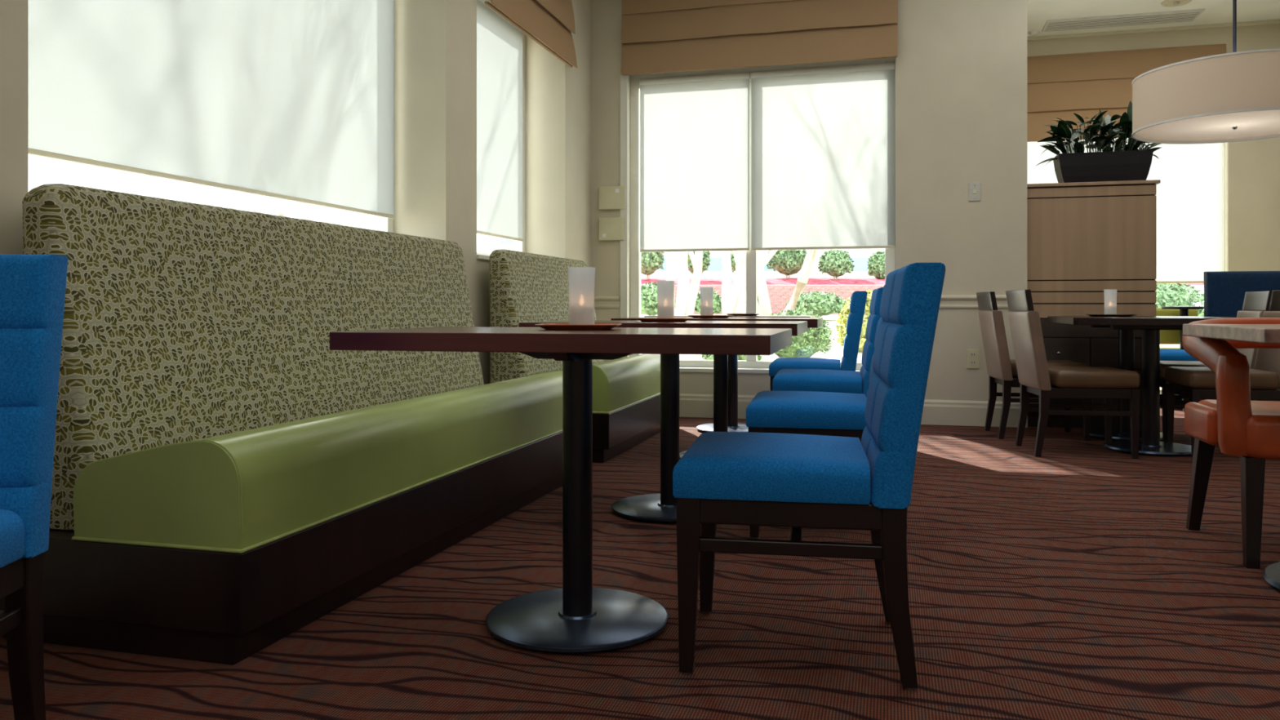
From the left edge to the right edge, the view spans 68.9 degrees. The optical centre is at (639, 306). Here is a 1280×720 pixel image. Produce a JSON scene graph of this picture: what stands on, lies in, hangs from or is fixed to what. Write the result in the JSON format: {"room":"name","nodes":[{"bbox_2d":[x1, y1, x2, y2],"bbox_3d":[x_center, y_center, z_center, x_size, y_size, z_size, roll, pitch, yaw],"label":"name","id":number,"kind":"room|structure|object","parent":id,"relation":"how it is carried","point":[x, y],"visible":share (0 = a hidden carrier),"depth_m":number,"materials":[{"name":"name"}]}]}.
{"room":"restaurant dining room","nodes":[
{"label":"restaurant dining room","id":0,"kind":"room"},
{"bbox_2d":[0,0,591,384],"bbox_3d":[-1.824,-0.820,2.311,0.360,3.260,9.920,0,0,15],"label":"wall","id":1,"kind":"structure","parent":0,"point":[435,41],"depth_m":4.82,"materials":[{"name":"paint"}]},
{"bbox_2d":[28,0,395,218],"bbox_3d":[-1.555,-1.191,3.645,0.048,1.486,2.315,0,0,15],"label":"roller shade","id":2,"kind":"object","parent":1,"relation":"attached to","point":[286,100],"visible":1,"depth_m":3.55,"materials":[{"name":"fabric"}]},
{"bbox_2d":[377,216,393,232],"bbox_3d":[-1.608,-1.110,3.678,0.060,1.660,2.380,0,0,15],"label":"window","id":3,"kind":"structure","parent":1,"relation":"in","point":[386,224],"depth_m":4.77,"materials":[{"name":"paint"}]},
{"bbox_2d":[476,254,489,260],"bbox_3d":[-0.841,-0.273,5.827,0.310,0.025,1.440,0,0,15],"label":"trim","id":4,"kind":"structure","parent":1,"relation":"attached to","point":[478,256],"depth_m":5.14,"materials":[{"name":"paint"}]},
{"bbox_2d":[476,32,525,255],"bbox_3d":[-1.019,-1.110,5.875,0.060,1.660,1.440,0,0,15],"label":"window","id":5,"kind":"structure","parent":1,"relation":"in","point":[519,246],"depth_m":6.53,"materials":[{"name":"paint"}]},
{"bbox_2d":[476,0,524,241],"bbox_3d":[-0.976,-1.191,5.804,0.048,1.486,1.295,0,0,15],"label":"roller shade","id":6,"kind":"object","parent":5,"relation":"attached to","point":[499,42],"visible":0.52,"depth_m":6.03,"materials":[{"name":"fabric"}]},
{"bbox_2d":[484,0,577,68],"bbox_3d":[-0.656,-2.019,5.777,0.083,0.742,1.420,0,0,15],"label":"blind","id":7,"kind":"object","parent":1,"relation":"attached to","point":[552,22],"visible":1,"depth_m":5.94,"materials":[{"name":"fabric"}]},
{"bbox_2d":[0,398,1279,719],"bbox_3d":[1.228,0.870,2.824,5.990,0.120,12.490,0,0,15],"label":"floor","id":8,"kind":"structure","parent":0,"point":[1071,581],"depth_m":2.36,"materials":[{"name":"carpet"}]},
{"bbox_2d":[0,253,67,719],"bbox_3d":[-1.246,0.359,1.402,0.472,0.902,0.575,0,0,-5],"label":"dining chair","id":9,"kind":"object","parent":8,"relation":"on","point":[33,287],"visible":1,"depth_m":1.60,"materials":[{"name":"blue fabric"}]},
{"bbox_2d":[0,183,562,665],"bbox_3d":[-0.917,0.248,3.341,0.710,1.124,2.421,0,0,15],"label":"banquette","id":10,"kind":"object","parent":8,"relation":"on","point":[227,480],"visible":0.85,"depth_m":2.56,"materials":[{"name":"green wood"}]},
{"bbox_2d":[329,326,791,653],"bbox_3d":[-0.160,0.435,2.387,1.040,0.750,0.610,0,0,13],"label":"pedestal table","id":11,"kind":"object","parent":8,"relation":"on","point":[576,617],"visible":1,"depth_m":2.31,"materials":[{"name":"brown wood"}]},
{"bbox_2d":[535,323,621,329],"bbox_3d":[-0.161,0.053,2.460,0.220,0.014,0.170,0,0,3],"label":"wooden tray","id":12,"kind":"object","parent":11,"relation":"on","point":[544,326],"visible":0.97,"depth_m":2.39,"materials":[{"name":"brown wood"}]},
{"bbox_2d":[568,266,595,324],"bbox_3d":[-0.154,-0.024,2.469,0.072,0.158,0.072,0,0,15],"label":"candle","id":13,"kind":"object","parent":12,"relation":"on","point":[581,279],"visible":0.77,"depth_m":2.44,"materials":[{"name":"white glass"}]},
{"bbox_2d":[489,248,660,462],"bbox_3d":[-0.299,0.248,5.645,0.710,1.124,1.551,0,0,15],"label":"banquette","id":14,"kind":"object","parent":8,"relation":"on","point":[525,286],"visible":0.47,"depth_m":5.16,"materials":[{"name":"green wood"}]},
{"bbox_2d":[519,320,807,521],"bbox_3d":[0.119,0.435,3.700,1.040,0.750,0.610,0,0,13],"label":"pedestal table","id":15,"kind":"object","parent":8,"relation":"on","point":[662,507],"visible":0.51,"depth_m":3.66,"materials":[{"name":"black metal"}]},
{"bbox_2d":[635,317,691,321],"bbox_3d":[0.092,0.053,3.723,0.220,0.014,0.170,0,0,-5],"label":"wooden tray","id":16,"kind":"object","parent":15,"relation":"on","point":[642,319],"visible":0.95,"depth_m":3.65,"materials":[{"name":"brown wood"}]},
{"bbox_2d":[657,280,675,318],"bbox_3d":[0.103,-0.024,3.725,0.072,0.158,0.072,0,0,15],"label":"candle","id":17,"kind":"object","parent":16,"relation":"on","point":[665,289],"visible":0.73,"depth_m":3.70,"materials":[{"name":"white glass"}]},
{"bbox_2d":[610,316,822,459],"bbox_3d":[0.428,0.435,4.950,1.040,0.750,0.610,0,0,13],"label":"pedestal table","id":18,"kind":"object","parent":8,"relation":"on","point":[720,362],"visible":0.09,"depth_m":4.92,"materials":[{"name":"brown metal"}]},
{"bbox_2d":[687,315,733,318],"bbox_3d":[0.375,0.053,4.972,0.220,0.014,0.170,0,0,27],"label":"wooden tray","id":19,"kind":"object","parent":18,"relation":"on","point":[691,316],"visible":0.98,"depth_m":4.90,"materials":[{"name":"brown wood"}]},
{"bbox_2d":[699,287,713,315],"bbox_3d":[0.355,-0.024,4.978,0.072,0.158,0.072,0,0,15],"label":"candle","id":20,"kind":"object","parent":19,"relation":"on","point":[706,293],"visible":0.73,"depth_m":4.95,"materials":[{"name":"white glass"}]},
{"bbox_2d":[644,315,815,431],"bbox_3d":[0.601,0.435,6.100,1.040,0.750,0.610,0,0,13],"label":"pedestal table","id":21,"kind":"object","parent":8,"relation":"on","point":[733,424],"visible":0.48,"depth_m":6.06,"materials":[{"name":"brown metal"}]},
{"bbox_2d":[725,313,759,315],"bbox_3d":[0.675,0.053,6.114,0.220,0.014,0.170,0,0,10],"label":"wooden tray","id":22,"kind":"object","parent":21,"relation":"on","point":[733,314],"visible":0.93,"depth_m":6.04,"materials":[{"name":"brown wood"}]},
{"bbox_2d":[672,262,946,690],"bbox_3d":[0.395,0.359,2.219,0.575,0.902,0.472,0,0,10],"label":"dining chair","id":23,"kind":"object","parent":8,"relation":"on","point":[796,482],"visible":1,"depth_m":2.00,"materials":[{"name":"blue fabric"}]},
{"bbox_2d":[746,284,884,538],"bbox_3d":[0.694,0.359,3.412,0.575,0.902,0.472,0,0,11],"label":"dining chair","id":24,"kind":"object","parent":8,"relation":"on","point":[797,412],"visible":0.22,"depth_m":3.22,"materials":[{"name":"blue fabric"}]},
{"bbox_2d":[768,291,867,391],"bbox_3d":[1.104,0.359,5.771,0.575,0.902,0.472,0,0,12],"label":"dining chair","id":25,"kind":"object","parent":8,"relation":"on","point":[858,300],"visible":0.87,"depth_m":5.51,"materials":[{"name":"blue fabric"}]},
{"bbox_2d":[772,287,883,395],"bbox_3d":[0.965,0.359,4.675,0.575,0.902,0.472,0,0,11],"label":"dining chair","id":26,"kind":"object","parent":8,"relation":"on","point":[785,380],"visible":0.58,"depth_m":4.47,"materials":[{"name":"blue fabric"}]},
{"bbox_2d":[976,291,1090,440],"bbox_3d":[2.457,0.359,5.879,0.606,0.902,0.440,0,0,9],"label":"dining chair","id":27,"kind":"object","parent":8,"relation":"on","point":[1002,370],"visible":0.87,"depth_m":5.72,"materials":[{"name":"beige fabric"}]},
{"bbox_2d":[1005,289,1139,458],"bbox_3d":[2.393,0.359,5.212,0.606,0.902,0.440,0,0,8],"label":"dining chair","id":28,"kind":"object","parent":8,"relation":"on","point":[1035,376],"visible":1,"depth_m":5.03,"materials":[{"name":"brown leather"}]},
{"bbox_2d":[1026,179,1160,429],"bbox_3d":[3.060,-0.009,6.408,0.810,1.637,0.496,0,0,15],"label":"tall cabinet","id":29,"kind":"object","parent":8,"relation":"on","point":[1085,239],"visible":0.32,"depth_m":6.20,"materials":[{"name":"beige laminate"}]},
{"bbox_2d":[1035,101,1162,182],"bbox_3d":[3.151,-1.116,6.398,0.842,0.578,0.464,0,0,15],"label":"potted plant","id":30,"kind":"object","parent":29,"relation":"on","point":[1130,162],"visible":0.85,"depth_m":6.33,"materials":[{"name":"green plant"}]},
{"bbox_2d":[1047,315,1232,456],"bbox_3d":[2.938,0.435,5.476,0.880,0.750,1.200,0,0,15],"label":"pedestal table","id":31,"kind":"object","parent":8,"relation":"on","point":[1150,436],"visible":0.78,"depth_m":5.23,"materials":[{"name":"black metal"}]},
{"bbox_2d":[1085,314,1137,316],"bbox_3d":[2.816,0.053,5.582,0.260,0.014,0.170,0,0,7],"label":"wooden tray","id":32,"kind":"object","parent":31,"relation":"on","point":[1091,315],"visible":0.93,"depth_m":5.51,"materials":[{"name":"brown wood"}]},
{"bbox_2d":[1103,288,1117,314],"bbox_3d":[2.818,-0.024,5.591,0.072,0.158,0.072,0,0,15],"label":"candle","id":33,"kind":"object","parent":32,"relation":"on","point":[1109,295],"visible":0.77,"depth_m":5.56,"materials":[{"name":"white glass"}]},
{"bbox_2d":[1156,307,1197,400],"bbox_3d":[4.354,0.410,7.941,0.560,0.800,0.555,0,0,15],"label":"lounge chair","id":34,"kind":"object","parent":8,"relation":"on","point":[1166,336],"visible":0.12,"depth_m":7.66,"materials":[{"name":"fabric"}]},
{"bbox_2d":[1160,306,1204,409],"bbox_3d":[4.349,0.403,7.459,0.340,0.815,0.340,0,0,15],"label":"side table","id":35,"kind":"object","parent":8,"relation":"on","point":[1184,310],"visible":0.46,"depth_m":7.43,"materials":[{"name":"black wood"}]},
{"bbox_2d":[1160,349,1205,413],"bbox_3d":[3.868,0.359,6.987,0.575,0.902,0.472,0,0,13],"label":"dining chair","id":36,"kind":"object","parent":8,"relation":"on","point":[1165,354],"visible":0.03,"depth_m":6.76,"materials":[{"name":"blue fabric"}]},
{"bbox_2d":[1160,290,1271,441],"bbox_3d":[3.480,0.359,5.712,0.606,0.902,0.440,0,0,17],"label":"dining chair","id":37,"kind":"object","parent":8,"relation":"on","point":[1253,300],"visible":0.34,"depth_m":5.60,"materials":[{"name":"beige wood"}]},
{"bbox_2d":[1164,290,1279,457],"bbox_3d":[3.282,0.359,5.128,0.606,0.902,0.440,0,0,12],"label":"dining chair","id":38,"kind":"object","parent":8,"relation":"on","point":[1195,383],"visible":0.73,"depth_m":5.08,"materials":[{"name":"brown leather"}]},
{"bbox_2d":[1182,317,1279,568],"bbox_3d":[2.212,0.424,3.119,0.689,0.771,0.630,0,0,15],"label":"armchair","id":39,"kind":"object","parent":8,"relation":"on","point":[1245,428],"visible":0.82,"depth_m":2.92,"materials":[{"name":"orange leather"}]},
{"bbox_2d":[1182,324,1279,590],"bbox_3d":[2.087,0.434,2.706,0.720,0.752,0.742,0,0,15],"label":"pedestal table","id":40,"kind":"object","parent":8,"relation":"on","point":[1254,333],"visible":1,"depth_m":2.72,"materials":[{"name":"silver metal"}]},
{"bbox_2d":[1204,271,1279,400],"bbox_3d":[4.710,0.270,6.838,0.860,1.080,0.648,0,0,15],"label":"sofa","id":41,"kind":"object","parent":8,"relation":"on","point":[1224,291],"visible":0.35,"depth_m":7.10,"materials":[{"name":"blue fabric"}]},
{"bbox_2d":[591,0,1026,401],"bbox_3d":[0.964,-0.820,6.787,3.429,3.260,0.170,0,0,15],"label":"wall","id":42,"kind":"structure","parent":0,"point":[961,65],"depth_m":6.39,"materials":[{"name":"paint"}]},
{"bbox_2d":[594,296,620,307],"bbox_3d":[-0.261,-0.035,7.013,0.224,0.090,0.028,0,0,15],"label":"trim","id":43,"kind":"structure","parent":42,"relation":"attached to","point":[599,301],"depth_m":7.01,"materials":[{"name":"paint"}]},
{"bbox_2d":[599,217,624,240],"bbox_3d":[-0.212,-0.582,6.995,0.196,0.172,0.034,0,0,15],"label":"thermostat","id":44,"kind":"object","parent":42,"relation":"attached to","point":[611,228],"visible":1,"depth_m":6.98,"materials":[{"name":"paint"}]},
{"bbox_2d":[599,186,624,209],"bbox_3d":[-0.212,-0.815,6.995,0.196,0.172,0.034,0,0,15],"label":"thermostat","id":45,"kind":"object","parent":42,"relation":"attached to","point":[611,197],"visible":1,"depth_m":6.98,"materials":[{"name":"paint"}]},
{"bbox_2d":[620,64,628,358],"bbox_3d":[-0.118,-0.667,6.984,0.057,2.285,0.028,0,0,15],"label":"trim","id":46,"kind":"structure","parent":42,"relation":"attached to","point":[624,79],"depth_m":6.97,"materials":[{"name":"paint"}]},
{"bbox_2d":[620,0,897,75],"bbox_3d":[0.820,-2.051,6.684,1.975,0.678,0.084,0,0,15],"label":"blind","id":47,"kind":"object","parent":42,"relation":"attached to","point":[658,36],"visible":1,"depth_m":6.67,"materials":[{"name":"fabric"}]},
{"bbox_2d":[630,57,895,369],"bbox_3d":[0.871,-0.677,6.861,1.941,2.265,0.065,0,0,15],"label":"window","id":48,"kind":"structure","parent":42,"relation":"in","point":[751,362],"depth_m":6.92,"materials":[{"name":"paint"}]},
{"bbox_2d":[639,71,750,252],"bbox_3d":[0.400,-1.062,6.928,0.827,1.303,0.048,0,0,15],"label":"roller shade","id":49,"kind":"object","parent":48,"relation":"attached to","point":[695,130],"visible":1,"depth_m":6.92,"materials":[{"name":"fabric"}]},
{"bbox_2d":[751,62,894,250],"bbox_3d":[1.302,-1.062,6.686,1.011,1.303,0.048,0,0,15],"label":"roller shade","id":50,"kind":"object","parent":48,"relation":"attached to","point":[823,138],"visible":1,"depth_m":6.68,"materials":[{"name":"fabric"}]},
{"bbox_2d":[679,367,860,373],"bbox_3d":[0.838,0.466,6.778,1.961,0.029,0.112,0,0,15],"label":"trim","id":51,"kind":"structure","parent":42,"relation":"attached to","point":[766,371],"depth_m":6.80,"materials":[{"name":"paint"}]},
{"bbox_2d":[679,393,1027,427],"bbox_3d":[1.113,0.725,6.649,3.069,0.170,0.018,0,0,15],"label":"baseboard","id":52,"kind":"structure","parent":42,"relation":"attached to","point":[938,412],"depth_m":6.39,"materials":[{"name":"paint"}]},
{"bbox_2d":[966,349,979,368],"bbox_3d":[2.264,0.355,6.345,0.080,0.130,0.010,0,0,15],"label":"wall outlet","id":53,"kind":"object","parent":42,"relation":"attached to","point":[972,355],"visible":1,"depth_m":6.34,"materials":[{"name":"beige plastic"}]},
{"bbox_2d":[969,352,976,357],"bbox_3d":[2.264,0.328,6.342,0.038,0.034,0.003,0,0,15],"label":"receptacle","id":54,"kind":"object","parent":53,"relation":"attached to","point":[971,354],"depth_m":6.34,"materials":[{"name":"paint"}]},
{"bbox_2d":[969,360,976,365],"bbox_3d":[2.264,0.382,6.342,0.038,0.034,0.003,0,0,15],"label":"receptacle","id":55,"kind":"object","parent":53,"relation":"attached to","point":[972,362],"depth_m":6.34,"materials":[{"name":"plastic"}]},
{"bbox_2d":[939,294,1008,307],"bbox_3d":[2.197,-0.035,6.354,0.823,0.090,0.028,0,0,15],"label":"trim","id":56,"kind":"structure","parent":42,"relation":"attached to","point":[946,300],"depth_m":6.35,"materials":[{"name":"paint"}]},
{"bbox_2d":[968,182,980,200],"bbox_3d":[2.273,-0.780,6.340,0.076,0.124,0.014,0,0,15],"label":"light switch","id":57,"kind":"object","parent":42,"relation":"attached to","point":[974,188],"visible":1,"depth_m":6.34,"materials":[{"name":"plastic"}]},
{"bbox_2d":[1026,23,1279,399],"bbox_3d":[4.378,-0.820,8.362,2.770,3.260,0.160,0,0,15],"label":"wall","id":58,"kind":"structure","parent":0,"point":[1251,167],"depth_m":8.06,"materials":[{"name":"paint"}]},
{"bbox_2d":[1026,137,1222,283],"bbox_3d":[4.223,-1.180,8.362,1.770,1.948,0.048,0,0,15],"label":"roller shade","id":59,"kind":"object","parent":58,"relation":"attached to","point":[1189,194],"visible":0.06,"depth_m":8.21,"materials":[{"name":"fabric"}]},
{"bbox_2d":[1026,44,1226,142],"bbox_3d":[4.161,-1.878,8.283,1.850,0.784,0.084,0,0,15],"label":"blind","id":60,"kind":"object","parent":58,"relation":"attached to","point":[1082,84],"visible":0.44,"depth_m":8.32,"materials":[{"name":"fabric"}]},
{"bbox_2d":[1026,19,1279,40],"bbox_3d":[4.358,-2.435,8.269,2.361,0.030,0.030,0,0,15],"label":"trim","id":61,"kind":"structure","parent":58,"relation":"attached to","point":[1273,21],"depth_m":8.21,"materials":[{"name":"paint"}]},
{"bbox_2d":[1222,142,1224,271],"bbox_3d":[4.242,-0.840,8.432,1.830,2.700,0.065,0,0,15],"label":"window","id":62,"kind":"structure","parent":58,"relation":"in","point":[1223,143],"depth_m":8.17,"materials":[{"name":"paint"}]},
{"bbox_2d":[1026,0,1279,36],"bbox_3d":[1.228,-2.525,2.824,5.990,0.150,12.490,0,0,15],"label":"ceiling","id":63,"kind":"structure","parent":0,"point":[1038,11],"depth_m":7.71,"materials":[{"name":"paint"}]},
{"bbox_2d":[1028,30,1039,35],"bbox_3d":[3.514,-2.434,8.324,0.096,0.030,0.096,0,0,15],"label":"smoke detector","id":64,"kind":"object","parent":63,"relation":"attached to","point":[1034,33],"visible":1,"depth_m":8.30,"materials":[{"name":"plastic"}]},
{"bbox_2d":[1041,8,1204,31],"bbox_3d":[4.105,-2.443,7.979,1.200,0.012,0.320,0,0,15],"label":"ceiling vent","id":65,"kind":"object","parent":63,"relation":"in","point":[1184,15],"visible":1,"depth_m":7.96,"materials":[{"name":"metal"}]},
{"bbox_2d":[1160,0,1191,6],"bbox_3d":[4.306,-2.434,7.491,0.220,0.030,0.220,0,0,15],"label":"ceiling speaker","id":66,"kind":"object","parent":63,"relation":"attached to","point":[1166,2],"visible":1,"depth_m":7.49,"materials":[{"name":"paint"}]},
{"bbox_2d":[1131,0,1279,143],"bbox_3d":[3.186,-1.698,5.000,0.976,1.501,0.976,0,0,15],"label":"pendant lamp","id":67,"kind":"object","parent":63,"relation":"hanging from","point":[1234,96],"visible":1,"depth_m":4.79,"materials":[{"name":"fabric"}]},
{"label":"outside","id":68,"kind":"structure","parent":0,"visible":0},
{"bbox_3d":[-17.996,0.970,15.175,37.380,0.280,40.000,0,0,15],"label":"yard","id":69,"kind":"structure","parent":68,"visible":0},
{"bbox_2d":[197,184,293,214],"bbox_3d":[-5.162,-4.444,12.087,6.713,10.697,4.274,0,0,45],"label":"bare tree","id":70,"kind":"object","parent":69,"relation":"on","point":[203,189],"visible":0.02,"depth_m":12.85,"materials":[{"name":"grey plant"}]},
{"bbox_2d":[217,187,347,225],"bbox_3d":[-3.402,-3.880,9.760,4.669,9.555,4.379,0,0,-31],"label":"bare tree","id":71,"kind":"object","parent":69,"relation":"on","point":[282,206],"visible":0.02,"depth_m":9.80,"materials":[{"name":"grey plant"}]},
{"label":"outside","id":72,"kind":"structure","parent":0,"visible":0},
{"bbox_2d":[640,314,1179,393],"bbox_3d":[5.900,0.430,13.950,16.200,0.560,12.700,0,0,0],"label":"pavement","id":73,"kind":"structure","parent":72,"point":[836,352],"depth_m":10.32,"materials":[{"name":"concrete"}]},
{"bbox_2d":[640,281,675,315],"bbox_3d":[0.209,-0.089,16.992,0.941,0.752,0.931,0,0,9],"label":"shrub","id":74,"kind":"object","parent":73,"relation":"on","point":[648,291],"visible":0.41,"depth_m":16.66,"materials":[{"name":"green plant"}]},
{"bbox_2d":[665,251,702,315],"bbox_3d":[0.508,-2.458,11.999,2.071,5.866,3.068,0,0,-24],"label":"bare tree","id":75,"kind":"object","parent":73,"relation":"on","point":[686,300],"visible":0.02,"depth_m":11.84,"materials":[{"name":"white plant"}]},
{"bbox_2d":[693,289,722,315],"bbox_3d":[1.239,-0.033,16.998,0.581,0.636,0.570,0,0,-24],"label":"shrub","id":76,"kind":"object","parent":73,"relation":"on","point":[717,304],"visible":0.41,"depth_m":16.86,"materials":[{"name":"green plant"}]},
{"bbox_2d":[701,354,762,360],"bbox_3d":[0.883,0.504,9.005,0.591,0.390,0.618,0,0,10],"label":"shrub","id":77,"kind":"object","parent":73,"relation":"on","point":[704,357],"visible":0.05,"depth_m":8.82,"materials":[{"name":"green plant"}]},
{"bbox_2d":[720,249,777,315],"bbox_3d":[1.808,-2.042,13.868,2.668,4.888,2.876,0,0,32],"label":"bare tree","id":78,"kind":"object","parent":73,"relation":"on","point":[733,300],"visible":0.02,"depth_m":13.89,"materials":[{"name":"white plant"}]},
{"bbox_2d":[732,248,817,315],"bbox_3d":[1.652,-1.867,10.543,2.667,4.876,3.611,0,0,2],"label":"bare tree","id":79,"kind":"object","parent":73,"relation":"on","point":[740,256],"visible":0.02,"depth_m":10.54,"materials":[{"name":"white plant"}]},
{"bbox_2d":[768,308,835,357],"bbox_3d":[1.595,0.340,9.600,0.814,0.656,0.819,0,0,32],"label":"boxwood shrub","id":80,"kind":"object","parent":73,"relation":"on","point":[806,344],"visible":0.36,"depth_m":9.35,"materials":[{"name":"green plant"}]},
{"bbox_2d":[785,290,847,316],"bbox_3d":[3.226,-0.005,17.011,1.110,0.588,1.134,0,0,-35],"label":"shrub","id":81,"kind":"object","parent":73,"relation":"on","point":[824,304],"visible":0.82,"depth_m":16.64,"materials":[{"name":"green plant"}]},
{"bbox_2d":[835,288,873,351],"bbox_3d":[2.558,0.254,10.508,0.736,0.903,0.729,0,0,5],"label":"shrub","id":82,"kind":"object","parent":73,"relation":"on","point":[842,329],"visible":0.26,"depth_m":10.38,"materials":[{"name":"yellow plant"}]},
{"bbox_2d":[640,284,1160,314],"bbox_3d":[2.500,-0.120,20.094,18.000,0.700,0.213,0,0,0],"label":"brick wall","id":83,"kind":"structure","parent":73,"relation":"on","point":[779,295],"depth_m":19.99,"materials":[{"name":"brick"}]},
{"bbox_2d":[1155,283,1204,316],"bbox_3d":[7.505,0.141,13.982,2.125,1.255,2.175,0,0,-19],"label":"shrub","id":84,"kind":"object","parent":73,"relation":"on","point":[1169,294],"visible":0.18,"depth_m":13.33,"materials":[{"name":"green plant"}]},
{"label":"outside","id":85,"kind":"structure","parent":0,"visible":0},
{"bbox_3d":[5.000,-1.120,41.100,77.398,0.940,54.629,0,0,15],"label":"pavement","id":86,"kind":"object","parent":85,"visible":0},
{"bbox_2d":[491,235,884,278],"bbox_3d":[7.000,-2.890,47.975,28.400,3.900,8.450,0,0,0],"label":"office building","id":87,"kind":"structure","parent":86,"relation":"on","point":[860,256],"depth_m":44.00,"materials":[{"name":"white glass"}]},
{"bbox_2d":[640,277,1204,284],"bbox_3d":[1.000,-0.574,21.250,30.000,0.280,2.100,0,0,0],"label":"mulch bed","id":88,"kind":"object","parent":86,"relation":"on","point":[792,281],"visible":0.12,"depth_m":20.83,"materials":[{"name":"brown soil"}]},
{"bbox_2d":[640,251,665,279],"bbox_3d":[0.185,-1.125,21.508,0.824,1.138,0.831,0,0,-33],"label":"shrub","id":89,"kind":"object","parent":88,"relation":"on","point":[651,262],"visible":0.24,"depth_m":21.25,"materials":[{"name":"green plant"}]},
{"bbox_2d":[687,251,711,274],"bbox_3d":[1.304,-1.072,21.495,0.697,1.032,0.709,0,0,-7],"label":"shrub","id":90,"kind":"object","parent":88,"relation":"on","point":[706,260],"visible":0.23,"depth_m":21.31,"materials":[{"name":"green plant"}]},
{"bbox_2d":[729,250,736,271],"bbox_3d":[2.356,-1.005,21.310,0.811,0.901,0.795,0,0,25],"label":"shrub","id":91,"kind":"object","parent":88,"relation":"on","point":[732,259],"visible":0.09,"depth_m":21.13,"materials":[{"name":"green plant"}]},
{"bbox_2d":[766,249,807,278],"bbox_3d":[3.475,-1.115,21.894,1.100,1.083,1.098,0,0,-38],"label":"shrub","id":92,"kind":"object","parent":88,"relation":"on","point":[786,262],"visible":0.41,"depth_m":21.57,"materials":[{"name":"green plant"}]},
{"bbox_2d":[817,248,854,279],"bbox_3d":[4.514,-0.944,21.505,0.874,0.782,0.841,0,0,-43],"label":"shrub","id":93,"kind":"object","parent":88,"relation":"on","point":[836,264],"visible":0.99,"depth_m":21.25,"materials":[{"name":"green plant"}]},
{"bbox_2d":[866,250,884,279],"bbox_3d":[5.557,-0.897,21.497,0.681,0.825,0.700,0,0,-24],"label":"shrub","id":94,"kind":"object","parent":88,"relation":"on","point":[877,268],"visible":0.62,"depth_m":21.33,"materials":[{"name":"green plant"}]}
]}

